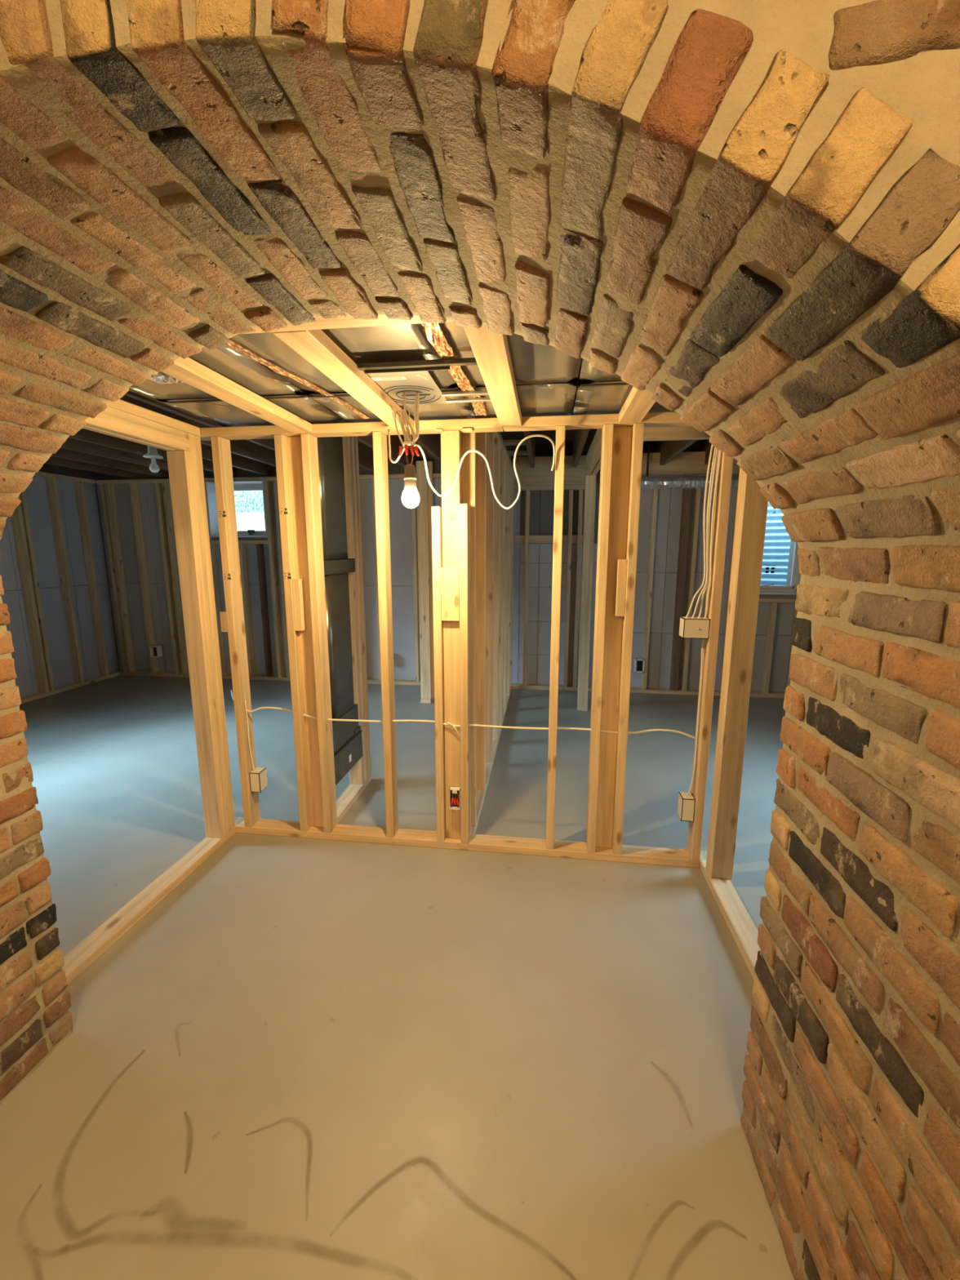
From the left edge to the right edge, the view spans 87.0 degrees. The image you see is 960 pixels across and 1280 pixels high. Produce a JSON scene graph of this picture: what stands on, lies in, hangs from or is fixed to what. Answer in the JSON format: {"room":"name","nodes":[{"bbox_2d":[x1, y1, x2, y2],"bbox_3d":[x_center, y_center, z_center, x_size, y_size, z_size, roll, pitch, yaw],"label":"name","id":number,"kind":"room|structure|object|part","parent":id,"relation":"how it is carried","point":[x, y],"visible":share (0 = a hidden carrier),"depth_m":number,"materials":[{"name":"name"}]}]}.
{"room":"underground chamber","nodes":[
{"label":"underground chamber","id":0,"kind":"room"},
{"bbox_2d":[0,463,119,703],"bbox_3d":[-4.686,-0.493,3.972,0.330,2.500,4.448,1,10,7],"label":"wall","id":1,"kind":"structure","parent":0,"point":[53,571],"depth_m":5.29,"materials":[{"name":"concrete"}]},
{"bbox_3d":[-4.555,-1.001,4.525,0.050,1.146,0.596,1,10,7],"label":"foam panel","id":2,"kind":"part","parent":1,"relation":"part of","materials":[{"name":"plastic"}]},
{"bbox_3d":[-4.555,0.097,4.717,0.050,1.076,0.596,1,10,7],"label":"foam panel","id":3,"kind":"part","parent":1,"relation":"part of","materials":[{"name":"plastic"}]},
{"bbox_3d":[-4.477,-1.104,5.111,0.050,1.146,0.596,1,10,7],"label":"foam panel","id":4,"kind":"part","parent":1,"relation":"part of","materials":[{"name":"plastic"}]},
{"bbox_3d":[-4.477,-0.006,5.303,0.050,1.076,0.596,1,10,7],"label":"foam panel","id":5,"kind":"part","parent":1,"relation":"part of","materials":[{"name":"plastic"}]},
{"bbox_3d":[-4.587,-1.410,3.639,0.089,0.038,4.098,1,10,7],"label":"plate","id":6,"kind":"part","parent":1,"relation":"part of","materials":[{"name":"brown wood"}]},
{"bbox_3d":[-4.587,0.749,4.018,0.089,0.038,4.098,1,10,7],"label":"plate","id":7,"kind":"part","parent":1,"relation":"part of","materials":[{"name":"brown wood"}]},
{"bbox_3d":[-4.410,-1.193,5.619,0.050,1.146,0.436,1,10,7],"label":"foam panel","id":8,"kind":"part","parent":1,"relation":"part of","materials":[{"name":"plastic"}]},
{"bbox_3d":[-4.410,-0.095,5.811,0.050,1.076,0.436,1,10,7],"label":"foam panel","id":9,"kind":"part","parent":1,"relation":"part of","materials":[{"name":"plastic"}]},
{"bbox_2d":[62,399,244,984],"bbox_3d":[-1.383,0.106,1.989,0.088,2.004,1.180,1,10,7],"label":"wall","id":10,"kind":"structure","parent":0,"point":[181,441],"depth_m":2.31,"materials":[{"name":"brown wood"}]},
{"bbox_3d":[-1.383,1.075,2.159,0.088,0.038,1.180,1,10,7],"label":"plate","id":11,"kind":"part","parent":10,"relation":"part of","materials":[{"name":"brown wood"}]},
{"bbox_3d":[-1.383,-0.862,1.819,0.088,0.038,1.180,1,10,7],"label":"plate","id":12,"kind":"part","parent":10,"relation":"part of","materials":[{"name":"brown wood"}]},
{"bbox_2d":[336,435,371,823],"bbox_3d":[-0.781,-0.158,2.775,0.088,2.253,0.599,1,10,7],"label":"wall","id":13,"kind":"structure","parent":0,"point":[360,776],"depth_m":2.96,"materials":[{"name":"brown wood"}]},
{"bbox_2d":[316,436,362,785],"bbox_3d":[-0.782,-0.256,2.693,0.091,2.025,0.455,1,10,7],"label":"duct","id":14,"kind":"object","parent":13,"relation":"attached to","point":[347,735],"visible":0.68,"depth_m":2.69,"materials":[{"name":"grey metal"}]},
{"bbox_3d":[-0.781,0.933,2.966,0.088,0.038,0.599,1,10,7],"label":"plate","id":15,"kind":"part","parent":13,"relation":"part of","materials":[{"name":"brown wood"}]},
{"bbox_2d":[44,357,714,479],"bbox_3d":[-0.455,-1.536,3.248,8.800,0.295,4.448,1,10,7],"label":"ceiling","id":16,"kind":"structure","parent":0,"point":[87,450],"depth_m":4.49,"materials":[{"name":"brown wood"}]},
{"bbox_2d":[142,445,163,472],"bbox_3d":[-2.247,-1.289,3.472,0.120,0.270,0.118,1,10,7],"label":"bulb","id":17,"kind":"object","parent":16,"relation":"attached to","point":[152,454],"depth_m":3.46,"materials":[{"name":"white glass"}]},
{"bbox_3d":[-2.247,-1.205,3.486,0.062,0.101,0.061,1,10,7],"label":"bulb","id":18,"kind":"part","parent":17,"relation":"part of","materials":[{"name":"white"}]},
{"bbox_2d":[640,440,739,489],"bbox_3d":[2.206,-1.625,4.624,1.880,0.474,0.173,1,10,7],"label":"flexible duct","id":19,"kind":"object","parent":16,"relation":"hanging from","point":[647,482],"visible":0.31,"depth_m":4.66,"materials":[{"name":"metal"}]},
{"bbox_2d":[0,673,794,1279],"bbox_3d":[-0.704,1.218,1.792,8.800,0.121,8.300,1,10,7],"label":"floor","id":20,"kind":"structure","parent":0,"point":[309,1059],"depth_m":1.57,"materials":[{"name":"concrete"}]},
{"bbox_2d":[416,460,434,702],"bbox_3d":[-0.502,-0.503,4.753,0.137,2.250,0.087,1,10,7],"label":"post","id":21,"kind":"object","parent":20,"relation":"on","point":[425,492],"visible":0.88,"depth_m":4.71,"materials":[{"name":"brown wood"}]},
{"bbox_2d":[577,428,602,711],"bbox_3d":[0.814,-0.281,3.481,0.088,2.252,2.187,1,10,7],"label":"post","id":22,"kind":"object","parent":20,"relation":"on","point":[593,457],"visible":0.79,"depth_m":4.44,"materials":[{"name":"brown wood"}]},
{"bbox_3d":[0.953,-0.404,4.541,0.088,2.051,0.038,1,10,7],"label":"post","id":23,"kind":"part","parent":22,"relation":"part of","materials":[{"name":"brown wood"}]},
{"bbox_3d":[0.948,-0.397,4.503,0.088,2.051,0.038,1,10,7],"label":"post","id":24,"kind":"part","parent":22,"relation":"part of","materials":[{"name":"brown wood"}]},
{"bbox_2d":[94,442,797,697],"bbox_3d":[-0.194,-0.745,5.409,8.800,2.500,0.390,1,10,7],"label":"wall","id":25,"kind":"structure","parent":0,"point":[136,515],"depth_m":5.34,"materials":[{"name":"concrete"}]},
{"bbox_3d":[-4.044,-1.228,5.817,0.616,1.146,0.050,1,10,7],"label":"foam panel","id":26,"kind":"part","parent":25,"relation":"part of","materials":[{"name":"plastic"}]},
{"bbox_3d":[-4.044,-0.129,6.010,0.616,1.076,0.050,1,10,7],"label":"foam panel","id":27,"kind":"part","parent":25,"relation":"part of","materials":[{"name":"plastic"}]},
{"bbox_3d":[-3.434,-1.214,5.738,0.606,1.146,0.050,1,10,7],"label":"foam panel","id":28,"kind":"part","parent":25,"relation":"part of","materials":[{"name":"plastic"}]},
{"bbox_2d":[149,644,163,657],"bbox_3d":[-3.788,0.129,5.924,0.098,0.138,0.076,1,10,7],"label":"outlet box","id":29,"kind":"object","parent":25,"relation":"attached to","point":[156,651],"visible":1,"depth_m":5.91,"materials":[{"name":"beige plastic"}]},
{"bbox_3d":[-3.434,-0.116,5.931,0.606,1.076,0.050,1,10,7],"label":"foam panel","id":30,"kind":"part","parent":25,"relation":"part of","materials":[{"name":"plastic"}]},
{"bbox_3d":[-3.047,-1.205,5.689,0.166,1.146,0.050,1,10,7],"label":"foam panel","id":31,"kind":"part","parent":25,"relation":"part of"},
{"bbox_3d":[-3.047,-0.107,5.881,0.166,1.076,0.050,1,10,7],"label":"foam panel","id":32,"kind":"part","parent":25,"relation":"part of","materials":[{"name":"plastic"}]},
{"bbox_2d":[204,480,267,537],"bbox_3d":[-2.619,-1.446,5.644,0.680,0.600,0.360,1,10,7],"label":"window","id":33,"kind":"structure","parent":25,"relation":"in","point":[238,485],"depth_m":5.58,"materials":[{"name":"white plastic"}]},
{"bbox_3d":[-2.619,-1.161,5.694,0.680,0.022,0.360,1,10,7],"label":"sill","id":34,"kind":"part","parent":33,"relation":"part of","materials":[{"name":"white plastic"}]},
{"bbox_3d":[-2.603,-1.470,5.760,0.580,0.503,0.036,1,10,7],"label":"sash","id":35,"kind":"part","parent":33,"relation":"part of","materials":[{"name":"glass"}]},
{"bbox_3d":[-2.635,-1.079,5.582,0.680,0.038,0.089,1,10,7],"label":"window plate","id":36,"kind":"part","parent":25,"relation":"part of","materials":[{"name":"brown wood"}]},
{"bbox_3d":[-2.626,-0.885,5.689,0.676,0.516,0.050,1,10,7],"label":"foam panel","id":37,"kind":"part","parent":25,"relation":"part of","materials":[{"name":"plastic"}]},
{"bbox_3d":[-2.626,-0.097,5.827,0.676,1.076,0.050,1,10,7],"label":"foam panel","id":38,"kind":"part","parent":25,"relation":"part of","materials":[{"name":"plastic"}]},
{"bbox_2d":[234,490,265,530],"bbox_3d":[-2.498,-1.322,6.213,2.600,1.440,0.740,1,10,7],"label":"window well","id":39,"kind":"object","parent":25,"relation":"attached to","point":[249,504],"visible":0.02,"depth_m":6.51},
{"bbox_3d":[-2.040,-1.717,5.391,4.500,0.038,0.089,1,10,7],"label":"plate","id":40,"kind":"part","parent":25,"relation":"part of","materials":[{"name":"brown wood"}]},
{"bbox_3d":[-1.986,-1.181,5.552,0.606,1.146,0.050,1,10,7],"label":"foam panel","id":41,"kind":"part","parent":25,"relation":"part of","materials":[{"name":"plastic"}]},
{"bbox_3d":[-1.986,-0.083,5.744,0.606,1.076,0.050,1,10,7],"label":"foam panel","id":42,"kind":"part","parent":25,"relation":"part of","materials":[{"name":"plastic"}]},
{"bbox_3d":[-1.381,-1.167,5.474,0.606,1.146,0.050,1,10,7],"label":"foam panel","id":43,"kind":"part","parent":25,"relation":"part of","materials":[{"name":"plastic"}]},
{"bbox_3d":[-1.381,-0.069,5.667,0.606,1.076,0.050,1,10,7],"label":"foam panel","id":44,"kind":"part","parent":25,"relation":"part of","materials":[{"name":"plastic"}]},
{"bbox_3d":[-0.776,-0.056,5.589,0.606,1.076,0.050,1,10,7],"label":"foam panel","id":45,"kind":"part","parent":25,"relation":"part of","materials":[{"name":"plastic"}]},
{"bbox_3d":[-0.776,-1.154,5.396,0.606,1.146,0.050,1,10,7],"label":"foam panel","id":46,"kind":"part","parent":25,"relation":"part of","materials":[{"name":"plastic"}]},
{"bbox_3d":[-0.172,-1.140,5.318,0.606,1.146,0.050,1,10,7],"label":"foam panel","id":47,"kind":"part","parent":25,"relation":"part of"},
{"bbox_3d":[-0.206,0.483,5.533,8.200,0.038,0.089,1,10,7],"label":"plate","id":48,"kind":"part","parent":25,"relation":"part of","materials":[{"name":"brown wood"}]},
{"bbox_3d":[0.275,-0.032,5.453,0.286,1.076,0.050,1,10,7],"label":"foam panel","id":49,"kind":"part","parent":25,"relation":"part of","materials":[{"name":"plastic"}]},
{"bbox_3d":[0.275,-1.130,5.261,0.286,1.146,0.050,1,10,7],"label":"foam panel","id":50,"kind":"part","parent":25,"relation":"part of","materials":[{"name":"plastic"}]},
{"bbox_3d":[0.518,0.328,5.484,0.196,0.356,0.050,1,10,7],"label":"foam panel","id":51,"kind":"part","parent":25,"relation":"part of","materials":[{"name":"plastic"}]},
{"bbox_3d":[0.518,-0.026,5.422,0.196,0.356,0.050,1,10,7],"label":"foam panel","id":52,"kind":"part","parent":25,"relation":"part of","materials":[{"name":"plastic"}]},
{"bbox_3d":[0.518,-0.381,5.360,0.196,0.356,0.050,1,10,7],"label":"foam panel","id":53,"kind":"part","parent":25,"relation":"part of","materials":[{"name":"plastic"}]},
{"bbox_3d":[0.518,-0.681,5.307,0.196,0.246,0.050,1,10,7],"label":"foam panel","id":54,"kind":"part","parent":25,"relation":"part of","materials":[{"name":"plastic"}]},
{"bbox_3d":[0.518,-0.903,5.268,0.196,0.196,0.050,1,10,7],"label":"foam panel","id":55,"kind":"part","parent":25,"relation":"part of","materials":[{"name":"plastic"}]},
{"bbox_3d":[0.518,-1.346,5.191,0.196,0.696,0.050,1,10,7],"label":"foam panel","id":56,"kind":"part","parent":25,"relation":"part of","materials":[{"name":"concrete"}]},
{"bbox_3d":[0.726,0.333,5.457,0.216,0.356,0.050,1,10,7],"label":"foam panel","id":57,"kind":"part","parent":25,"relation":"part of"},
{"bbox_3d":[0.726,-0.022,5.395,0.216,0.356,0.050,1,10,7],"label":"foam panel","id":58,"kind":"part","parent":25,"relation":"part of","materials":[{"name":"plastic"}]},
{"bbox_3d":[0.726,-0.376,5.333,0.216,0.356,0.050,1,10,7],"label":"foam panel","id":59,"kind":"part","parent":25,"relation":"part of","materials":[{"name":"plastic"}]},
{"bbox_3d":[0.726,-0.677,5.280,0.216,0.246,0.050,1,10,7],"label":"foam panel","id":60,"kind":"part","parent":25,"relation":"part of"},
{"bbox_3d":[0.726,-0.898,5.241,0.216,0.196,0.050,1,10,7],"label":"foam panel","id":61,"kind":"part","parent":25,"relation":"part of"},
{"bbox_3d":[0.726,-1.341,5.164,0.216,0.696,0.050,1,10,7],"label":"foam panel","id":62,"kind":"part","parent":25,"relation":"part of","materials":[{"name":"concrete"}]},
{"bbox_3d":[0.944,0.338,5.429,0.216,0.356,0.050,1,10,7],"label":"foam panel","id":63,"kind":"part","parent":25,"relation":"part of","materials":[{"name":"plastic"}]},
{"bbox_3d":[0.944,-0.017,5.367,0.216,0.356,0.050,1,10,7],"label":"foam panel","id":64,"kind":"part","parent":25,"relation":"part of","materials":[{"name":"plastic"}]},
{"bbox_3d":[0.944,-0.371,5.305,0.216,0.356,0.050,1,10,7],"label":"foam panel","id":65,"kind":"part","parent":25,"relation":"part of","materials":[{"name":"plastic"}]},
{"bbox_3d":[0.944,-0.672,5.252,0.216,0.246,0.050,1,10,7],"label":"foam panel","id":66,"kind":"part","parent":25,"relation":"part of","materials":[{"name":"plastic"}]},
{"bbox_3d":[0.944,-0.893,5.213,0.216,0.196,0.050,1,10,7],"label":"foam panel","id":67,"kind":"part","parent":25,"relation":"part of","materials":[{"name":"plastic"}]},
{"bbox_3d":[0.944,-1.337,5.136,0.216,0.696,0.050,1,10,7],"label":"foam panel","id":68,"kind":"part","parent":25,"relation":"part of","materials":[{"name":"concrete"}]},
{"bbox_3d":[1.162,0.343,5.401,0.216,0.356,0.050,1,10,7],"label":"foam panel","id":69,"kind":"part","parent":25,"relation":"part of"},
{"bbox_3d":[1.162,-0.012,5.339,0.216,0.356,0.050,1,10,7],"label":"foam panel","id":70,"kind":"part","parent":25,"relation":"part of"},
{"bbox_3d":[1.162,-0.366,5.277,0.216,0.356,0.050,1,10,7],"label":"foam panel","id":71,"kind":"part","parent":25,"relation":"part of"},
{"bbox_3d":[1.162,-0.667,5.224,0.216,0.246,0.050,1,10,7],"label":"foam panel","id":72,"kind":"part","parent":25,"relation":"part of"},
{"bbox_3d":[1.162,-0.888,5.185,0.216,0.196,0.050,1,10,7],"label":"foam panel","id":73,"kind":"part","parent":25,"relation":"part of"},
{"bbox_3d":[1.162,-1.332,5.107,0.216,0.696,0.050,1,10,7],"label":"foam panel","id":74,"kind":"part","parent":25,"relation":"part of","materials":[{"name":"concrete"}]},
{"bbox_2d":[634,657,644,672],"bbox_3d":[1.643,0.259,5.225,0.093,0.143,0.076,1,10,7],"label":"outlet box","id":75,"kind":"object","parent":25,"relation":"attached to","point":[639,663],"visible":1,"depth_m":5.22,"materials":[{"name":"beige plastic"}]},
{"bbox_3d":[1.574,0.224,5.325,0.606,0.616,0.050,1,10,7],"label":"foam panel","id":76,"kind":"part","parent":25,"relation":"part of","materials":[{"name":"plastic"}]},
{"bbox_3d":[1.574,-0.387,5.218,0.606,0.616,0.050,1,10,7],"label":"foam panel","id":77,"kind":"part","parent":25,"relation":"part of","materials":[{"name":"plastic"}]},
{"bbox_3d":[1.574,-1.180,5.080,0.606,0.986,0.050,1,10,7],"label":"foam panel","id":78,"kind":"part","parent":25,"relation":"part of","materials":[{"name":"plastic"}]},
{"bbox_3d":[2.263,0.240,5.237,0.776,0.616,0.050,1,10,7],"label":"foam panel","id":79,"kind":"part","parent":25,"relation":"part of","materials":[{"name":"plastic"}]},
{"bbox_3d":[2.263,-0.371,5.130,0.776,0.616,0.050,1,10,7],"label":"foam panel","id":80,"kind":"part","parent":25,"relation":"part of","materials":[{"name":"plastic"}]},
{"bbox_3d":[2.263,-1.164,4.991,0.776,0.986,0.050,1,10,7],"label":"foam panel","id":81,"kind":"part","parent":25,"relation":"part of","materials":[{"name":"plastic"}]},
{"bbox_3d":[2.882,0.254,5.157,0.466,0.616,0.050,1,10,7],"label":"foam panel","id":82,"kind":"part","parent":25,"relation":"part of","materials":[{"name":"plastic"}]},
{"bbox_2d":[760,502,791,586],"bbox_3d":[2.973,-0.876,5.697,2.200,1.538,1.000,1,10,7],"label":"window well","id":83,"kind":"object","parent":25,"relation":"attached to","point":[777,540],"visible":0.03,"depth_m":5.94,"materials":[{"name":"blue metal"}]},
{"bbox_3d":[2.882,-0.259,5.067,0.466,0.416,0.050,1,10,7],"label":"foam panel","id":84,"kind":"part","parent":25,"relation":"part of","materials":[{"name":"plastic"}]},
{"bbox_3d":[2.873,-0.393,4.971,0.474,0.038,0.089,1,10,7],"label":"window plate","id":85,"kind":"part","parent":25,"relation":"part of","materials":[{"name":"brown wood"}]},
{"bbox_2d":[759,511,800,595],"bbox_3d":[2.871,-0.955,4.857,0.480,1.025,0.180,1,10,7],"label":"window","id":86,"kind":"structure","parent":25,"relation":"in","point":[771,588],"depth_m":4.91,"materials":[{"name":"white plastic"}]},
{"bbox_3d":[2.789,-0.526,4.928,0.134,0.046,0.040,1,10,7],"label":"crank handle","id":87,"kind":"part","parent":86,"relation":"part of","materials":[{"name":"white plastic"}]},
{"bbox_2d":[764,564,774,573],"bbox_3d":[2.830,-0.690,4.935,0.100,0.076,0.002,1,10,7],"label":"print","id":88,"kind":"object","parent":86,"relation":"attached to","point":[766,568],"depth_m":4.94,"materials":[{"name":"black"}]},
{"bbox_3d":[2.871,-0.461,4.944,0.480,0.022,0.180,1,10,7],"label":"sill","id":89,"kind":"part","parent":86,"relation":"part of","materials":[{"name":"white plastic"}]},
{"bbox_3d":[2.875,-0.964,4.886,0.384,0.932,0.036,1,10,7],"label":"sash","id":90,"kind":"part","parent":86,"relation":"part of","materials":[{"name":"white plastic"}]},
{"bbox_3d":[3.532,0.268,5.073,0.836,0.616,0.050,1,10,7],"label":"foam panel","id":91,"kind":"part","parent":25,"relation":"part of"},
{"bbox_2d":[200,411,733,867],"bbox_3d":[-0.121,0.041,2.364,2.313,2.004,0.097,1,10,7],"label":"wall","id":92,"kind":"structure","parent":0,"point":[296,455],"depth_m":2.34,"materials":[{"name":"brown wood"}]},
{"bbox_2d":[244,700,254,770],"bbox_3d":[-1.173,0.489,2.577,0.019,0.378,0.019,1,10,7],"label":"cable","id":93,"kind":"object","parent":92,"relation":"attached to","point":[245,701],"visible":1,"depth_m":2.57,"materials":[{"name":"beige plastic"}]},
{"bbox_2d":[248,767,267,792],"bbox_3d":[-1.153,0.727,2.635,0.054,0.108,0.068,1,10,7],"label":"outlet box","id":94,"kind":"object","parent":92,"relation":"attached to","point":[258,777],"visible":1,"depth_m":2.61,"materials":[{"name":"beige plastic"}]},
{"bbox_3d":[-0.584,-0.939,2.258,1.378,0.038,0.089,1,10,7],"label":"plate","id":95,"kind":"part","parent":92,"relation":"part of","materials":[{"name":"brown wood"}]},
{"bbox_2d":[387,429,404,462],"bbox_3d":[-0.348,-0.790,2.022,0.032,0.174,0.339,-3,11,-19],"label":"cable","id":96,"kind":"object","parent":92,"relation":"hanging from","point":[388,433],"visible":0.86,"depth_m":2.05,"materials":[{"name":"beige plastic"}]},
{"bbox_2d":[161,314,655,433],"bbox_3d":[-0.197,-0.828,1.623,2.313,0.038,1.087,1,10,7],"label":"ceiling joists","id":97,"kind":"object","parent":92,"relation":"attached to","point":[491,350],"visible":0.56,"depth_m":1.55,"materials":[{"name":"brown wood"}]},
{"bbox_3d":[-0.262,-0.742,1.135,2.313,0.038,0.087,1,10,7],"label":"plate","id":98,"kind":"part","parent":97,"relation":"part of","materials":[{"name":"brown wood"}]},
{"bbox_2d":[128,321,675,426],"bbox_3d":[-0.140,-0.986,1.737,2.240,0.257,1.175,1,10,7],"label":"ceiling","id":99,"kind":"structure","parent":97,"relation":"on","point":[549,381],"depth_m":1.72,"materials":[{"name":"metal"}]},
{"bbox_3d":[-0.985,-0.865,1.599,0.600,0.003,0.645,1,10,7],"label":"panel","id":100,"kind":"part","parent":99,"relation":"part of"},
{"bbox_3d":[-0.909,-0.961,2.169,0.600,0.003,0.530,1,10,7],"label":"panel","id":101,"kind":"part","parent":99,"relation":"part of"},
{"bbox_3d":[-0.397,-0.852,1.524,0.575,0.003,0.645,1,10,7],"label":"panel","id":102,"kind":"part","parent":99,"relation":"part of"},
{"bbox_3d":[-0.322,-0.948,2.093,0.575,0.004,0.530,1,10,7],"label":"panel","id":103,"kind":"part","parent":99,"relation":"part of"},
{"bbox_3d":[0.092,-0.841,1.461,0.408,0.003,0.645,1,10,7],"label":"panel","id":104,"kind":"part","parent":99,"relation":"part of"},
{"bbox_3d":[0.168,-0.937,2.030,0.408,0.003,0.530,1,10,7],"label":"panel","id":105,"kind":"part","parent":99,"relation":"part of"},
{"bbox_3d":[0.617,-0.829,1.393,0.640,0.003,0.645,1,10,7],"label":"panel","id":106,"kind":"part","parent":99,"relation":"part of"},
{"bbox_3d":[0.692,-0.924,1.963,0.640,0.003,0.530,1,10,7],"label":"panel","id":107,"kind":"part","parent":99,"relation":"part of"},
{"bbox_2d":[357,357,491,456],"bbox_3d":[-0.170,-0.759,1.735,0.400,0.220,0.455,1,10,7],"label":"light mounting plate","id":108,"kind":"object","parent":97,"relation":"attached to","point":[395,379],"depth_m":1.74,"materials":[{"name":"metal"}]},
{"bbox_3d":[-0.269,-0.770,1.810,0.104,0.216,0.041,1,10,7],"label":"wire splice","id":109,"kind":"part","parent":108,"relation":"part of","materials":[{"name":"plastic"}]},
{"bbox_3d":[-0.255,-0.871,1.740,0.219,0.002,0.430,1,10,7],"label":"plate","id":110,"kind":"part","parent":108,"relation":"part of","materials":[{"name":"metal"}]},
{"bbox_2d":[401,455,419,508],"bbox_3d":[-0.254,-0.580,1.842,0.065,0.194,0.065,1,10,7],"label":"hanging bulb","id":111,"kind":"object","parent":108,"relation":"hanging from","point":[410,497],"visible":1,"depth_m":1.83,"materials":[{"name":"white"}]},
{"bbox_2d":[403,464,416,480],"bbox_3d":[-0.254,-0.609,1.837,0.047,0.054,0.047,1,10,7],"label":"socket","id":112,"kind":"object","parent":111,"relation":"attached to","point":[410,469],"depth_m":1.82,"materials":[{"name":"brown rubber"}]},
{"bbox_3d":[-0.254,-0.514,1.853,0.065,0.060,0.065,1,10,7],"label":"bulb","id":113,"kind":"part","parent":111,"relation":"part of","materials":[{"name":"white"}]},
{"bbox_2d":[447,722,459,737],"bbox_3d":[-0.127,0.429,2.406,0.060,0.078,0.016,-1,10,-5],"label":"cable","id":114,"kind":"object","parent":92,"relation":"attached to","point":[452,725],"visible":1,"depth_m":2.40,"materials":[{"name":"beige plastic"}]},
{"bbox_2d":[448,786,461,809],"bbox_3d":[-0.121,0.770,2.462,0.054,0.103,0.035,1,10,7],"label":"outlet box","id":115,"kind":"object","parent":92,"relation":"attached to","point":[454,792],"visible":0.97,"depth_m":2.46,"materials":[{"name":"beige plastic"}]},
{"bbox_2d":[231,689,695,739],"bbox_3d":[-0.159,0.358,2.428,2.290,0.137,0.059,2,10,9],"label":"cable","id":116,"kind":"object","parent":92,"relation":"attached to","point":[232,693],"visible":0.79,"depth_m":2.41,"materials":[{"name":"beige plastic"}]},
{"bbox_3d":[-0.121,1.008,2.538,2.313,0.038,0.089,1,10,7],"label":"plate","id":117,"kind":"part","parent":92,"relation":"part of","materials":[{"name":"brown wood"}]},
{"bbox_2d":[413,434,555,509],"bbox_3d":[0.022,-0.672,2.031,0.617,0.291,0.154,-4,11,-20],"label":"cable","id":118,"kind":"object","parent":92,"relation":"hanging from","point":[533,435],"visible":0.99,"depth_m":2.02,"materials":[{"name":"beige plastic"}]},
{"bbox_3d":[0.563,-0.913,2.110,0.933,0.038,0.089,1,10,7],"label":"plate","id":119,"kind":"part","parent":92,"relation":"part of","materials":[{"name":"brown wood"}]},
{"bbox_2d":[643,426,710,440],"bbox_3d":[2.132,-1.113,2.613,2.690,0.090,0.038,1,10,7],"label":"ceiling beam","id":120,"kind":"structure","parent":92,"relation":"attached to","point":[676,433],"depth_m":2.74,"materials":[{"name":"brown wood"}]},
{"bbox_2d":[677,791,695,822],"bbox_3d":[0.959,0.774,2.353,0.056,0.113,0.068,1,10,7],"label":"outlet box","id":121,"kind":"object","parent":92,"relation":"attached to","point":[686,806],"visible":0.99,"depth_m":2.32,"materials":[{"name":"beige plastic"}]},
{"bbox_2d":[679,616,710,639],"bbox_3d":[0.933,-0.055,2.201,0.106,0.088,0.075,1,10,7],"label":"switch box","id":122,"kind":"object","parent":92,"relation":"attached to","point":[689,627],"visible":0.94,"depth_m":2.17,"materials":[{"name":"beige plastic"}]},
{"bbox_2d":[687,638,704,794],"bbox_3d":[0.972,0.350,2.273,0.026,0.738,0.008,1,10,7],"label":"cable","id":123,"kind":"object","parent":92,"relation":"attached to","point":[703,641],"visible":0.95,"depth_m":2.27,"materials":[{"name":"beige plastic"}]},
{"bbox_2d":[685,444,713,617],"bbox_3d":[0.927,-0.478,2.125,0.074,0.792,0.014,2,10,11],"label":"cable","id":124,"kind":"object","parent":92,"relation":"attached to","point":[712,446],"visible":0.94,"depth_m":2.12,"materials":[{"name":"beige plastic"}]},
{"bbox_2d":[692,446,716,617],"bbox_3d":[0.941,-0.477,2.115,0.058,0.792,0.018,5,11,26],"label":"cable","id":125,"kind":"object","parent":92,"relation":"attached to","point":[715,448],"visible":0.92,"depth_m":2.11,"materials":[{"name":"beige plastic"}]},
{"bbox_2d":[697,448,718,617],"bbox_3d":[0.960,-0.478,2.121,0.037,0.792,0.016,1,10,7],"label":"cable","id":126,"kind":"object","parent":92,"relation":"attached to","point":[717,450],"visible":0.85,"depth_m":2.11,"materials":[{"name":"beige plastic"}]},
{"bbox_2d":[703,449,721,617],"bbox_3d":[0.974,-0.477,2.114,0.022,0.791,0.028,1,10,7],"label":"cable","id":127,"kind":"object","parent":92,"relation":"attached to","point":[720,451],"visible":0.94,"depth_m":2.11,"materials":[{"name":"beige plastic"}]},
{"bbox_2d":[0,0,959,1279],"bbox_3d":[-0.782,0.033,0.978,8.700,2.503,0.620,1,10,7],"label":"wall","id":128,"kind":"structure","parent":0,"point":[744,214],"depth_m":0.68,"materials":[{"name":"brick"}]},
{"bbox_2d":[456,386,514,834],"bbox_3d":[0.109,-0.334,3.780,0.089,2.253,2.854,1,10,7],"label":"wall","id":129,"kind":"structure","parent":0,"point":[491,525],"depth_m":3.17,"materials":[{"name":"brown wood"}]},
{"bbox_3d":[0.109,0.757,3.971,0.089,0.038,2.854,1,10,7],"label":"plate","id":130,"kind":"part","parent":129,"relation":"part of","materials":[{"name":"brown wood"}]},
{"bbox_3d":[0.113,-1.431,3.623,0.089,0.038,2.784,1,10,7],"label":"plate","id":131,"kind":"part","parent":129,"relation":"part of","materials":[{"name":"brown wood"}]},
{"bbox_2d":[699,466,768,979],"bbox_3d":[1.005,0.160,1.681,0.098,2.004,1.180,1,10,7],"label":"wall","id":132,"kind":"structure","parent":0,"point":[716,863],"depth_m":2.06,"materials":[{"name":"brown wood"}]},
{"bbox_3d":[1.000,1.128,1.852,0.088,0.038,1.180,1,10,7],"label":"plate","id":133,"kind":"part","parent":132,"relation":"part of","materials":[{"name":"brown wood"}]}
]}

